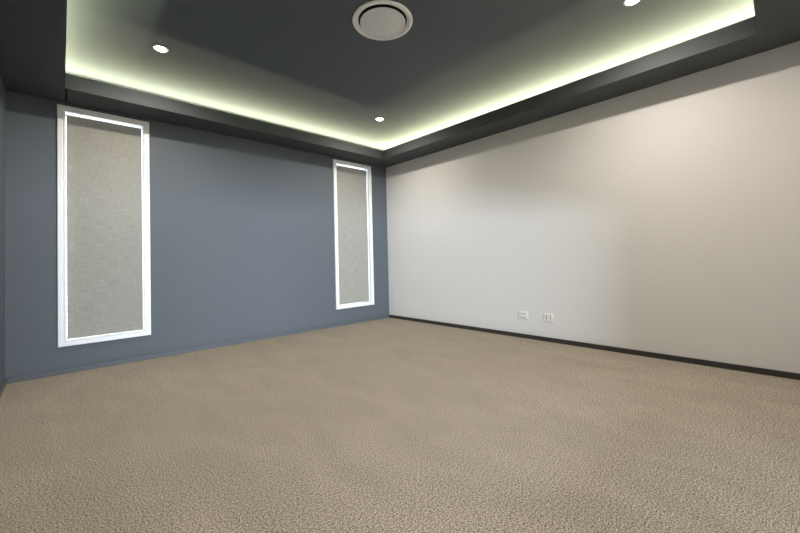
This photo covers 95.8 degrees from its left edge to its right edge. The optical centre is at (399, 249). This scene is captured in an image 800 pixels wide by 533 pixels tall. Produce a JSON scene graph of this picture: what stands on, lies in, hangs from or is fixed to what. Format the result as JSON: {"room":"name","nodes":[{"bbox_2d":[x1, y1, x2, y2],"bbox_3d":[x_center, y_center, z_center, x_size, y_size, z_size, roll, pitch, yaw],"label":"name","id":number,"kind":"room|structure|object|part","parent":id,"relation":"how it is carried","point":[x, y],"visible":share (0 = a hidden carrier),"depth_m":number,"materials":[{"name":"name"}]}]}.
{"room":"empty home theater","nodes":[
{"label":"empty home theater","id":0,"kind":"room"},
{"bbox_2d":[0,76,4,387],"bbox_3d":[-1.763,-0.354,1.270,0.140,2.800,5.100,0,-2,-43],"label":"wall","id":1,"kind":"structure","parent":0,"point":[2,90],"depth_m":2.94,"materials":[{"name":"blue paint"}]},
{"bbox_2d":[0,378,6,396],"bbox_3d":[-1.672,1.022,1.289,0.012,0.045,4.820,0,-2,-43],"label":"baseboard","id":2,"kind":"structure","parent":1,"relation":"attached to","point":[4,384],"depth_m":2.86,"materials":[{"name":"grey paint"}]},
{"bbox_2d":[0,0,66,101],"bbox_3d":[-1.605,-1.520,1.474,0.375,0.132,4.820,0,-2,-43],"label":"bulkhead","id":3,"kind":"object","parent":1,"relation":"attached to","point":[32,32],"visible":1,"depth_m":2.50,"materials":[{"name":"grey paint"}]},
{"bbox_2d":[5,71,388,378],"bbox_3d":[-1.833,-0.273,4.604,4.322,2.800,0.140,0,-2,-43],"label":"wall","id":4,"kind":"structure","parent":0,"point":[242,245],"depth_m":4.10,"materials":[{"name":"blue paint"}]},
{"bbox_2d":[57,104,150,346],"bbox_3d":[-2.909,-0.228,3.577,0.701,2.219,0.161,0,-2,-43],"label":"window","id":5,"kind":"structure","parent":4,"relation":"in","point":[62,110],"depth_m":3.42,"materials":[{"name":"white metal"}]},
{"bbox_3d":[-2.947,-0.226,3.617,0.586,2.104,0.004,0,-2,-43],"label":"pane","id":6,"kind":"part","parent":5,"relation":"part of","materials":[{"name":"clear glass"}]},
{"bbox_2d":[66,115,142,338],"bbox_3d":[-2.891,-0.223,3.558,0.576,2.092,0.010,0,-2,-43],"label":"roller blind","id":7,"kind":"object","parent":5,"relation":"attached to","point":[104,168],"visible":1,"depth_m":3.54,"materials":[{"name":"fabric"}]},
{"bbox_3d":[-2.865,0.813,3.533,0.576,0.020,0.010,0,-2,-43],"label":"rail","id":8,"kind":"part","parent":7,"relation":"part of","materials":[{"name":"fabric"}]},
{"bbox_2d":[7,315,388,383],"bbox_3d":[-1.741,1.101,4.519,4.310,0.045,0.014,0,-2,-43],"label":"baseboard","id":9,"kind":"structure","parent":4,"relation":"attached to","point":[169,353],"depth_m":3.83,"materials":[{"name":"blue paint"}]},
{"bbox_2d":[65,73,398,167],"bbox_3d":[-1.552,-1.448,4.574,3.947,0.132,0.370,0,-2,-43],"label":"bulkhead","id":10,"kind":"object","parent":4,"relation":"attached to","point":[81,91],"visible":0.86,"depth_m":3.90,"materials":[{"name":"grey paint"}]},
{"bbox_2d":[333,159,373,309],"bbox_3d":[-0.749,-0.235,5.606,0.711,2.219,0.161,0,-2,-43],"label":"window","id":11,"kind":"structure","parent":4,"relation":"in","point":[336,162],"depth_m":5.63,"materials":[{"name":"white metal"}]},
{"bbox_2d":[337,165,368,304],"bbox_3d":[-0.731,-0.230,5.587,0.586,2.092,0.010,0,-2,-43],"label":"roller blind","id":12,"kind":"object","parent":11,"relation":"attached to","point":[351,182],"visible":0.88,"depth_m":5.58,"materials":[{"name":"fabric"}]},
{"bbox_3d":[-0.704,0.806,5.562,0.586,0.020,0.010,0,-2,-43],"label":"rail","id":13,"kind":"part","parent":12,"relation":"part of","materials":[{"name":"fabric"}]},
{"bbox_2d":[0,317,799,532],"bbox_3d":[-0.100,1.099,2.763,4.602,0.120,5.100,0,-2,-43],"label":"floor","id":14,"kind":"structure","parent":0,"point":[385,425],"depth_m":1.93,"materials":[{"name":"beige carpet"}]},
{"bbox_2d":[65,0,754,149],"bbox_3d":[-0.174,-1.819,2.832,4.602,0.120,5.100,0,-2,-43],"label":"ceiling","id":15,"kind":"structure","parent":0,"point":[301,64],"depth_m":3.17,"materials":[{"name":"grey paint"}]},
{"bbox_2d":[153,45,168,52],"bbox_3d":[-2.025,-1.699,3.058,0.112,0.015,0.112,0,-2,-43],"label":"recessed light","id":16,"kind":"object","parent":15,"relation":"in","point":[160,48],"visible":1,"depth_m":3.04,"materials":[{"name":"white"}]},
{"bbox_2d":[352,0,412,40],"bbox_3d":[-0.133,-1.748,2.778,0.463,0.026,0.463,0,-2,-43],"label":"ceiling vent","id":17,"kind":"object","parent":15,"relation":"in","point":[382,20],"visible":1,"depth_m":2.74,"materials":[{"name":"white"}]},
{"bbox_2d":[624,0,639,5],"bbox_3d":[1.687,-1.804,2.619,0.112,0.015,0.112,0,-2,-43],"label":"recessed light","id":18,"kind":"object","parent":15,"relation":"in","point":[626,2],"visible":1,"depth_m":2.63,"materials":[{"name":"white"}]},
{"bbox_2d":[386,41,799,372],"bbox_3d":[1.489,-0.365,4.325,0.140,2.800,5.100,0,-2,-43],"label":"wall","id":19,"kind":"structure","parent":0,"point":[663,218],"depth_m":3.45,"materials":[{"name":"white paint"}]},
{"bbox_2d":[519,311,527,318],"bbox_3d":[1.453,0.765,4.256,0.013,0.084,0.116,0,-2,-43],"label":"outlet","id":20,"kind":"object","parent":19,"relation":"attached to","point":[522,314],"visible":1,"depth_m":4.25,"materials":[{"name":"white plastic"}]},
{"bbox_2d":[543,313,553,321],"bbox_3d":[1.659,0.752,4.035,0.014,0.084,0.116,0,-2,-43],"label":"power outlet","id":21,"kind":"object","parent":19,"relation":"attached to","point":[547,317],"visible":1,"depth_m":4.03,"materials":[{"name":"white plastic"}]},
{"bbox_2d":[383,16,759,162],"bbox_3d":[1.266,-1.529,4.186,0.370,0.132,4.102,0,-2,-43],"label":"bulkhead","id":22,"kind":"object","parent":19,"relation":"attached to","point":[739,40],"visible":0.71,"depth_m":3.37,"materials":[{"name":"grey paint"}]},
{"bbox_2d":[389,315,799,379],"bbox_3d":[1.473,1.011,4.234,0.014,0.047,4.806,0,-2,-43],"label":"baseboard","id":23,"kind":"structure","parent":19,"relation":"attached to","point":[770,372],"depth_m":3.44,"materials":[{"name":"grey paint"}]},
{"bbox_3d":[1.560,-0.446,0.991,4.322,2.800,0.140,0,-2,-43],"label":"wall","id":24,"kind":"structure","parent":0,"visible":0},
{"bbox_2d":[753,0,799,52],"bbox_3d":[1.484,-1.603,1.325,3.969,0.132,0.370,0,-2,-43],"label":"bulkhead","id":25,"kind":"object","parent":24,"relation":"attached to","point":[777,21],"visible":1,"depth_m":2.44,"materials":[{"name":"grey paint"}]}
]}

